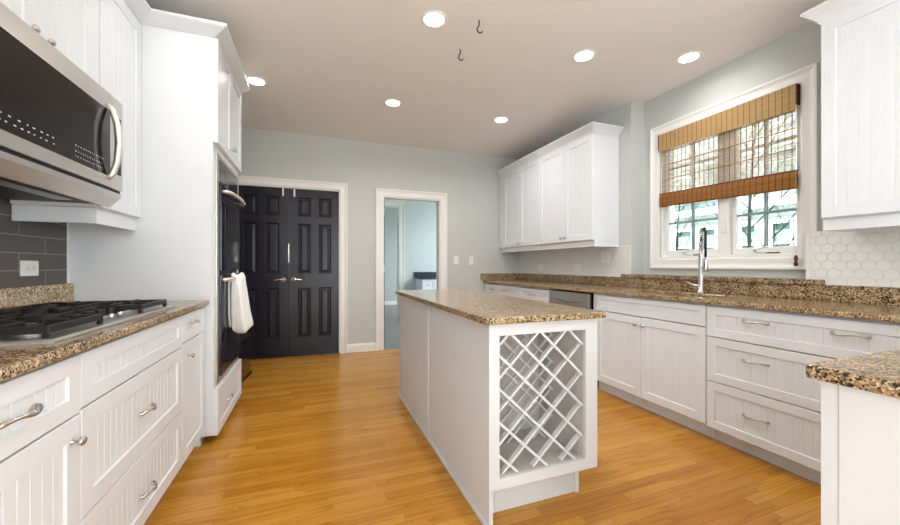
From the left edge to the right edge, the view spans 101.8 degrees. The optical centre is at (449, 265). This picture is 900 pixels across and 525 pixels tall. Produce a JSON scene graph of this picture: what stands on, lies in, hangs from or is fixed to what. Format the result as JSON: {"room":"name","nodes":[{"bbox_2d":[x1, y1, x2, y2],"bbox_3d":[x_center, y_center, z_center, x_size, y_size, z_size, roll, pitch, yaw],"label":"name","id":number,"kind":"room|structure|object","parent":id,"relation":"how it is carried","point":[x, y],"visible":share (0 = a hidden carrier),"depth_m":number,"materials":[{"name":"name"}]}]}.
{"room":"kitchen","nodes":[
{"label":"kitchen","id":0,"kind":"room"},
{"bbox_2d":[238,127,518,343],"bbox_3d":[-0.871,-0.252,4.975,4.750,2.765,0.130,0,0,-20],"label":"wall","id":1,"kind":"structure","parent":0,"point":[470,182],"depth_m":4.85,"materials":[{"name":"grey paint"}]},
{"bbox_2d":[238,185,288,358],"bbox_3d":[-2.273,0.082,4.409,0.612,2.086,0.098,0,0,-20],"label":"door","id":2,"kind":"structure","parent":1,"relation":"in","point":[264,218],"depth_m":4.44,"materials":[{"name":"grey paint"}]},
{"bbox_2d":[238,175,347,353],"bbox_3d":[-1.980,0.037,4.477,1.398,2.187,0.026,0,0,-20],"label":"trim","id":3,"kind":"structure","parent":1,"relation":"attached to","point":[343,187],"depth_m":4.69,"materials":[{"name":"white paint"}]},
{"bbox_2d":[289,189,338,355],"bbox_3d":[-1.709,0.082,4.620,0.604,2.086,0.098,0,0,-20],"label":"door","id":4,"kind":"structure","parent":1,"relation":"in","point":[313,214],"depth_m":4.62,"materials":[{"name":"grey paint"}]},
{"bbox_2d":[348,342,375,352],"bbox_3d":[-1.158,1.076,4.790,0.360,0.110,0.014,0,0,-20],"label":"baseboard","id":5,"kind":"structure","parent":1,"relation":"attached to","point":[359,347],"depth_m":4.79,"materials":[{"name":"white paint"}]},
{"bbox_2d":[384,199,384,346],"bbox_3d":[-1.056,0.103,5.393,0.040,2.035,0.818,0,0,-20],"label":"door","id":6,"kind":"structure","parent":1,"relation":"in","point":[384,199],"depth_m":5.04,"materials":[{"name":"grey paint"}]},
{"bbox_2d":[375,188,446,350],"bbox_3d":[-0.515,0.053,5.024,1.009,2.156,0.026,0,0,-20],"label":"trim","id":7,"kind":"structure","parent":1,"relation":"attached to","point":[379,192],"depth_m":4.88,"materials":[{"name":"white paint"}]},
{"bbox_2d":[454,256,458,263],"bbox_3d":[0.088,-0.076,5.258,0.075,0.118,0.010,0,0,-20],"label":"light switch","id":8,"kind":"object","parent":1,"relation":"attached to","point":[456,258],"visible":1,"depth_m":5.26,"materials":[{"name":"white plastic"}]},
{"bbox_2d":[469,257,472,264],"bbox_3d":[0.309,-0.069,5.341,0.072,0.118,0.010,0,0,-20],"label":"light switch","id":9,"kind":"object","parent":1,"relation":"attached to","point":[470,258],"visible":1,"depth_m":5.34,"materials":[{"name":"white plastic"}]},
{"bbox_2d":[481,273,517,279],"bbox_3d":[0.744,0.168,5.492,0.614,0.097,0.028,0,0,-20],"label":"backsplash","id":10,"kind":"structure","parent":1,"relation":"attached to","point":[484,276],"depth_m":5.48,"materials":[{"name":"brown stone"}]},
{"bbox_2d":[385,208,396,300],"bbox_3d":[-1.997,-0.252,10.420,3.250,2.765,0.120,0,0,-20],"label":"wall","id":11,"kind":"structure","parent":0,"point":[390,213],"depth_m":10.47,"materials":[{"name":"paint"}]},
{"bbox_2d":[385,301,396,304],"bbox_3d":[-1.974,1.076,10.357,3.250,0.110,0.014,0,0,-20],"label":"baseboard","id":12,"kind":"structure","parent":11,"relation":"attached to","point":[386,302],"depth_m":10.46,"materials":[{"name":"white paint"}]},
{"bbox_2d":[388,199,435,289],"bbox_3d":[-1.070,-0.252,7.937,3.250,2.765,0.120,0,0,-20],"label":"wall","id":13,"kind":"structure","parent":0,"point":[420,217],"depth_m":8.02,"materials":[{"name":"teal paint"}]},
{"bbox_2d":[385,199,404,317],"bbox_3d":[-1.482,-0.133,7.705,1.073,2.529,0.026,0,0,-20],"label":"trim","id":14,"kind":"structure","parent":13,"relation":"attached to","point":[401,203],"depth_m":7.87,"materials":[{"name":"white paint"}]},
{"bbox_2d":[414,272,435,276],"bbox_3d":[-0.351,0.201,8.127,0.930,0.110,0.020,0,0,-20],"label":"backsplash","id":15,"kind":"structure","parent":13,"relation":"attached to","point":[416,274],"depth_m":8.04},
{"bbox_2d":[144,305,820,524],"bbox_3d":[-0.821,1.181,5.271,5.050,0.100,11.550,0,0,-20],"label":"floor","id":16,"kind":"structure","parent":0,"point":[327,439],"depth_m":2.01,"materials":[{"name":"brown wood"}]},
{"bbox_2d":[0,354,86,524],"bbox_3d":[-1.219,0.689,0.600,0.657,0.884,0.778,0,0,-20],"label":"base cabinet","id":17,"kind":"object","parent":16,"relation":"on","point":[41,441],"visible":0.98,"depth_m":0.92,"materials":[{"name":"white paint"}]},
{"bbox_2d":[75,315,181,524],"bbox_3d":[-1.510,0.689,1.379,0.657,0.884,0.881,0,0,-20],"label":"base cabinet","id":18,"kind":"object","parent":16,"relation":"on","point":[130,412],"visible":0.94,"depth_m":1.37,"materials":[{"name":"white paint"}]},
{"bbox_2d":[0,300,208,381],"bbox_3d":[-1.470,0.232,1.204,0.685,0.030,2.084,0,0,-20],"label":"countertop","id":19,"kind":"structure","parent":18,"relation":"on","point":[15,360],"depth_m":1.01,"materials":[{"name":"brown stone"}]},
{"bbox_2d":[0,283,73,308],"bbox_3d":[-1.778,0.159,1.090,0.029,0.115,2.086,0,0,-20],"label":"backsplash","id":20,"kind":"structure","parent":19,"relation":"on","point":[27,295],"depth_m":1.78,"materials":[{"name":"brown stone"}]},
{"bbox_2d":[0,299,174,345],"bbox_3d":[-1.514,0.192,1.367,0.529,0.048,0.944,0,0,-20],"label":"gas cooktop","id":21,"kind":"object","parent":19,"relation":"in","point":[49,322],"visible":1,"depth_m":1.27,"materials":[{"name":"silver metal"}]},
{"bbox_2d":[70,8,249,446],"bbox_3d":[-1.912,-0.184,2.544,0.794,2.630,0.896,0,0,-20],"label":"oven tower","id":22,"kind":"object","parent":16,"relation":"on","point":[193,78],"visible":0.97,"depth_m":2.25,"materials":[{"name":"white paint"}]},
{"bbox_2d":[215,152,245,385],"bbox_3d":[-1.862,0.022,2.621,0.656,1.514,0.726,0,0,-20],"label":"double wall oven","id":23,"kind":"object","parent":22,"relation":"in","point":[227,200],"visible":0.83,"depth_m":2.53,"materials":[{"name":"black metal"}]},
{"bbox_2d":[228,272,252,332],"bbox_3d":[-1.555,0.269,2.732,0.140,0.438,0.336,0,0,-20],"label":"hand towel","id":24,"kind":"object","parent":23,"relation":"hanging from","point":[240,319],"visible":0.98,"depth_m":2.59,"materials":[{"name":"white fabric"}]},
{"bbox_2d":[179,307,204,464],"bbox_3d":[-1.738,0.689,1.989,0.657,0.884,0.418,0,0,-20],"label":"base cabinet","id":25,"kind":"object","parent":16,"relation":"on","point":[193,322],"visible":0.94,"depth_m":2.08,"materials":[{"name":"white paint"}]},
{"bbox_2d":[238,332,251,383],"bbox_3d":[-2.207,0.918,3.429,0.520,0.425,0.786,0,0,-20],"label":"waste bin","id":26,"kind":"object","parent":16,"relation":"on","point":[245,338],"visible":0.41,"depth_m":3.64,"materials":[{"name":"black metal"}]},
{"bbox_2d":[414,272,435,289],"bbox_3d":[-0.253,0.638,7.865,0.930,0.985,0.578,0,0,-20],"label":"vanity cabinet","id":27,"kind":"object","parent":16,"relation":"on","point":[423,280],"visible":0.16,"depth_m":7.66,"materials":[{"name":"white paint"}]},
{"bbox_2d":[414,277,435,278],"bbox_3d":[-0.257,0.271,7.876,0.930,0.030,0.556,0,0,-20],"label":"countertop","id":28,"kind":"structure","parent":27,"relation":"on","point":[414,277],"depth_m":7.73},
{"bbox_2d":[398,295,596,524],"bbox_3d":[0.135,0.690,2.467,0.600,0.883,1.732,0,0,-20],"label":"kitchen island","id":29,"kind":"object","parent":16,"relation":"on","point":[509,411],"visible":0.81,"depth_m":1.78,"materials":[{"name":"white paint"}]},
{"bbox_2d":[395,289,605,324],"bbox_3d":[0.131,0.232,2.450,0.636,0.030,1.802,0,0,-20],"label":"island countertop","id":30,"kind":"structure","parent":29,"relation":"on","point":[485,308],"depth_m":1.88,"materials":[{"name":"brown stone"}]},
{"bbox_2d":[485,282,519,297],"bbox_3d":[0.931,0.689,5.055,0.609,0.884,0.951,0,0,-20],"label":"base cabinet","id":31,"kind":"object","parent":16,"relation":"on","point":[494,288],"visible":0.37,"depth_m":4.89,"materials":[{"name":"white paint"}]},
{"bbox_2d":[520,286,557,302],"bbox_3d":[1.207,0.689,4.316,0.609,0.884,0.618,0,0,-20],"label":"base cabinet","id":32,"kind":"object","parent":16,"relation":"on","point":[532,293],"visible":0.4,"depth_m":4.17,"materials":[{"name":"white paint"}]},
{"bbox_2d":[550,290,597,387],"bbox_3d":[1.434,0.695,3.720,0.590,0.872,0.586,0,0,-20],"label":"dishwasher","id":33,"kind":"object","parent":16,"relation":"on","point":[564,297],"visible":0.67,"depth_m":3.55,"materials":[{"name":"silver plastic"}]},
{"bbox_2d":[594,293,714,438],"bbox_3d":[1.724,0.689,2.934,0.608,0.884,1.028,0,0,-20],"label":"base cabinet","id":34,"kind":"object","parent":16,"relation":"on","point":[659,367],"visible":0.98,"depth_m":2.70,"materials":[{"name":"white paint"}]},
{"bbox_2d":[707,304,899,484],"bbox_3d":[2.078,0.689,1.982,0.609,0.884,0.996,0,0,-20],"label":"base cabinet","id":35,"kind":"object","parent":16,"relation":"on","point":[762,403],"visible":0.73,"depth_m":2.01,"materials":[{"name":"white paint"}]},
{"bbox_2d":[483,280,899,322],"bbox_3d":[1.541,0.232,3.449,0.610,0.030,4.410,0,0,-20],"label":"countertop","id":36,"kind":"structure","parent":35,"relation":"on","point":[876,312],"depth_m":2.26,"materials":[{"name":"brown stone"}]},
{"bbox_2d":[686,227,707,292],"bbox_3d":[1.962,-0.043,2.865,0.093,0.518,0.183,0,0,-12],"label":"kitchen faucet","id":37,"kind":"object","parent":36,"relation":"on","point":[702,254],"visible":1,"depth_m":2.86,"materials":[{"name":"silver metal"}]},
{"bbox_2d":[821,381,899,524],"bbox_3d":[1.528,0.689,0.753,1.330,0.884,0.582,0,0,-20],"label":"base cabinet","id":38,"kind":"object","parent":16,"relation":"on","point":[860,429],"visible":0.9,"depth_m":0.74,"materials":[{"name":"white paint"}]},
{"bbox_2d":[805,349,899,398],"bbox_3d":[1.789,0.232,0.842,1.920,0.030,0.645,0,0,-20],"label":"countertop","id":39,"kind":"structure","parent":38,"relation":"on","point":[878,373],"depth_m":0.76,"materials":[{"name":"brown stone"}]},
{"bbox_2d":[146,0,826,208],"bbox_3d":[-0.410,-1.694,3.957,4.900,0.120,14.700,0,0,-20],"label":"ceiling","id":40,"kind":"structure","parent":0,"point":[329,68],"depth_m":2.85,"materials":[{"name":"paint"}]},
{"bbox_2d":[246,76,266,85],"bbox_3d":[-1.720,-1.631,3.243,0.180,0.006,0.180,0,0,-20],"label":"recessed light","id":41,"kind":"object","parent":40,"relation":"in","point":[256,81],"visible":0.91,"depth_m":3.24,"materials":[{"name":"white glass"}]},
{"bbox_2d":[384,99,401,106],"bbox_3d":[-0.574,-1.631,3.678,0.180,0.006,0.180,0,0,-20],"label":"recessed light","id":42,"kind":"object","parent":40,"relation":"in","point":[389,102],"visible":1,"depth_m":3.68,"materials":[{"name":"white glass"}]},
{"bbox_2d":[421,10,447,28],"bbox_3d":[-0.104,-1.631,2.429,0.180,0.006,0.180,0,0,-20],"label":"recessed light","id":43,"kind":"object","parent":40,"relation":"in","point":[434,19],"visible":1,"depth_m":2.42,"materials":[{"name":"white glass"}]},
{"bbox_2d":[493,117,508,122],"bbox_3d":[0.574,-1.631,4.106,0.180,0.006,0.180,0,0,-20],"label":"recessed light","id":44,"kind":"object","parent":40,"relation":"in","point":[498,119],"visible":1,"depth_m":4.10,"materials":[{"name":"white glass"}]},
{"bbox_2d":[572,49,595,62],"bbox_3d":[1.045,-1.631,2.852,0.180,0.006,0.180,0,0,-20],"label":"recessed light","id":45,"kind":"object","parent":40,"relation":"in","point":[585,55],"visible":1,"depth_m":2.84,"materials":[{"name":"white glass"}]},
{"bbox_2d":[675,51,702,63],"bbox_3d":[1.878,-1.631,2.875,0.180,0.006,0.180,0,0,-20],"label":"recessed light","id":46,"kind":"object","parent":40,"relation":"in","point":[692,56],"visible":1,"depth_m":2.87,"materials":[{"name":"white glass"}]},
{"bbox_2d":[520,101,643,276],"bbox_3d":[1.588,-0.252,4.689,0.344,2.765,2.125,0,0,-20],"label":"wall","id":47,"kind":"structure","parent":0,"point":[630,115],"depth_m":3.68,"materials":[{"name":"grey paint"}]},
{"bbox_2d":[496,151,540,252],"bbox_3d":[1.054,-0.800,5.053,0.394,1.218,1.031,0,0,-20],"label":"upper cabinet","id":48,"kind":"object","parent":47,"relation":"attached to","point":[518,180],"visible":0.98,"depth_m":4.93,"materials":[{"name":"white paint"}]},
{"bbox_2d":[518,245,627,276],"bbox_3d":[1.419,-0.043,4.640,0.006,0.323,2.100,0,0,-20],"label":"wall tile","id":49,"kind":"structure","parent":47,"relation":"attached to","point":[561,261],"depth_m":4.36,"materials":[{"name":"grey tile"}]},
{"bbox_2d":[538,264,542,269],"bbox_3d":[1.255,0.021,5.059,0.008,0.074,0.116,0,0,-20],"label":"outlet","id":50,"kind":"object","parent":49,"relation":"attached to","point":[540,266],"visible":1,"depth_m":5.06,"materials":[{"name":"white plastic"}]},
{"bbox_2d":[573,264,579,269],"bbox_3d":[1.514,0.021,4.366,0.008,0.074,0.116,0,0,-20],"label":"outlet","id":51,"kind":"object","parent":49,"relation":"attached to","point":[575,266],"visible":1,"depth_m":4.37,"materials":[{"name":"white plastic"}]},
{"bbox_2d":[602,252,609,262],"bbox_3d":[1.675,-0.089,3.935,0.008,0.116,0.116,0,0,-20],"label":"outlet","id":52,"kind":"object","parent":49,"relation":"attached to","point":[605,255],"visible":1,"depth_m":3.93,"materials":[{"name":"white plastic"}]},
{"bbox_2d":[535,121,623,249],"bbox_3d":[1.409,-0.800,4.105,0.396,1.218,0.984,0,0,-20],"label":"upper cabinet","id":53,"kind":"object","parent":47,"relation":"attached to","point":[579,170],"visible":1,"depth_m":3.81,"materials":[{"name":"white paint"}]},
{"bbox_2d":[628,245,630,273],"bbox_3d":[1.792,-0.043,3.645,0.010,0.323,0.025,0,0,-20],"label":"trim","id":54,"kind":"structure","parent":47,"relation":"attached to","point":[629,246],"depth_m":3.64,"materials":[{"name":"white tile"}]},
{"bbox_2d":[518,273,899,305],"bbox_3d":[1.813,0.168,3.550,0.030,0.097,4.408,0,0,-20],"label":"backsplash","id":55,"kind":"structure","parent":47,"relation":"attached to","point":[838,293],"depth_m":2.58,"materials":[{"name":"brown stone"}]},
{"bbox_2d":[644,21,823,277],"bbox_3d":[2.328,-0.757,2.948,0.175,1.753,1.655,0,0,-20],"label":"wall","id":56,"kind":"structure","parent":0,"point":[799,48],"depth_m":2.91,"materials":[{"name":"grey paint"}]},
{"bbox_2d":[650,62,818,269],"bbox_3d":[2.280,-0.654,3.033,0.196,1.364,1.272,0,0,-20],"label":"window","id":57,"kind":"structure","parent":56,"relation":"in","point":[730,254],"depth_m":2.81,"materials":[{"name":"white paint"}]},
{"bbox_2d":[658,83,799,265],"bbox_3d":[2.190,-0.618,2.991,0.064,1.248,1.080,0,0,-20],"label":"roman shade","id":58,"kind":"object","parent":57,"relation":"attached to","point":[778,104],"visible":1,"depth_m":2.87,"materials":[{"name":"brown wood"}]},
{"bbox_3d":[-1.551,-0.252,0.222,0.150,2.765,8.300,0,0,-20],"label":"wall","id":59,"kind":"structure","parent":0,"visible":0},
{"bbox_2d":[0,197,66,287],"bbox_3d":[-1.715,-0.344,0.888,0.008,0.950,2.464,0,0,-20],"label":"wall tile","id":60,"kind":"structure","parent":59,"relation":"attached to","point":[45,243],"depth_m":1.78,"materials":[{"name":"grey tile"}]},
{"bbox_2d":[20,261,38,275],"bbox_3d":[-2.037,0.014,1.771,0.008,0.074,0.118,0,0,-20],"label":"outlet","id":61,"kind":"object","parent":60,"relation":"attached to","point":[27,268],"visible":1,"depth_m":1.77,"materials":[{"name":"white plastic"}]},
{"bbox_2d":[25,265,35,271],"bbox_3d":[-2.034,0.014,1.772,0.002,0.034,0.068,0,0,-20],"label":"socket","id":62,"kind":"object","parent":61,"relation":"attached to","point":[28,268],"depth_m":1.77,"materials":[{"name":"white plastic"}]},
{"bbox_2d":[0,0,92,78],"bbox_3d":[-1.653,-1.147,1.331,0.394,0.705,0.810,0,0,-20],"label":"upper cabinet","id":63,"kind":"object","parent":59,"relation":"attached to","point":[67,25],"visible":0.52,"depth_m":1.52,"materials":[{"name":"white paint"}]},
{"bbox_2d":[0,1,122,206],"bbox_3d":[-1.629,-0.532,1.356,0.474,0.504,0.771,0,0,-20],"label":"microwave","id":64,"kind":"object","parent":63,"relation":"attached to","point":[61,130],"visible":1,"depth_m":1.32,"materials":[{"name":"silver metal"}]},
{"bbox_2d":[67,223,69,282],"bbox_3d":[-2.150,-0.094,2.054,0.009,0.390,0.024,0,0,-20],"label":"trim","id":65,"kind":"structure","parent":59,"relation":"attached to","point":[68,224],"depth_m":2.06,"materials":[{"name":"white plastic"}]},
{"bbox_2d":[10,0,150,230],"bbox_3d":[-1.870,-0.852,1.899,0.402,1.295,0.506,0,0,-20],"label":"upper cabinet","id":66,"kind":"object","parent":59,"relation":"attached to","point":[116,23],"visible":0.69,"depth_m":1.96,"materials":[{"name":"white paint"}]},
{"bbox_3d":[3.329,-0.252,0.026,0.344,2.765,4.520,0,0,-20],"label":"wall","id":67,"kind":"structure","parent":0,"visible":0},
{"bbox_2d":[800,0,899,232],"bbox_3d":[2.322,-0.800,1.659,0.396,1.218,0.984,0,0,-20],"label":"upper cabinet","id":68,"kind":"object","parent":67,"relation":"attached to","point":[860,39],"visible":1,"depth_m":1.87,"materials":[{"name":"white paint"}]},
{"bbox_2d":[810,226,899,287],"bbox_3d":[2.491,-0.048,1.771,0.006,0.333,1.175,0,0,-20],"label":"wall tile","id":69,"kind":"structure","parent":67,"relation":"attached to","point":[868,256],"depth_m":2.11,"materials":[{"name":"grey tile"}]},
{"bbox_3d":[2.490,-0.044,2.272,0.344,0.326,0.275,0,0,-20],"label":"wall","id":70,"kind":"structure","parent":0,"visible":0},
{"bbox_2d":[806,232,809,278],"bbox_3d":[2.283,-0.048,2.331,0.010,0.333,0.020,0,0,-20],"label":"trim","id":71,"kind":"structure","parent":70,"relation":"attached to","point":[807,233],"depth_m":2.33,"materials":[{"name":"white tile"}]},
{"bbox_3d":[2.249,0.625,2.919,0.344,1.012,1.655,0,0,-20],"label":"wall","id":72,"kind":"structure","parent":0,"visible":0},
{"bbox_2d":[621,274,824,284],"bbox_3d":[2.099,0.103,3.005,0.212,0.030,1.560,0,0,-20],"label":"granite ledge","id":73,"kind":"object","parent":72,"relation":"on","point":[686,277],"visible":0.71,"depth_m":2.68,"materials":[{"name":"brown stone"}]},
{"label":"outside","id":74,"kind":"structure","parent":0,"visible":0},
{"bbox_3d":[20.140,1.806,15.528,41.400,0.150,65.000,0,0,-20],"label":"ground","id":75,"kind":"structure","parent":74,"visible":0},
{"bbox_2d":[674,171,716,250],"bbox_3d":[4.847,-0.337,8.105,0.682,4.142,2.177,0,0,-20],"label":"bare tree","id":76,"kind":"object","parent":75,"relation":"on","point":[679,210],"visible":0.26,"depth_m":7.77,"materials":[{"name":"grey plant"}]},
{"bbox_2d":[674,144,796,250],"bbox_3d":[7.587,-0.869,10.840,4.000,5.200,19.800,0,0,-20],"label":"house","id":77,"kind":"structure","parent":75,"relation":"on","point":[757,232],"depth_m":8.52,"materials":[{"name":"white"}]},
{"bbox_2d":[680,117,796,247],"bbox_3d":[4.464,-0.751,5.424,1.105,4.970,2.420,0,0,-14],"label":"bare tree","id":78,"kind":"object","parent":75,"relation":"on","point":[748,234],"visible":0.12,"depth_m":5.31,"materials":[{"name":"grey plant"}]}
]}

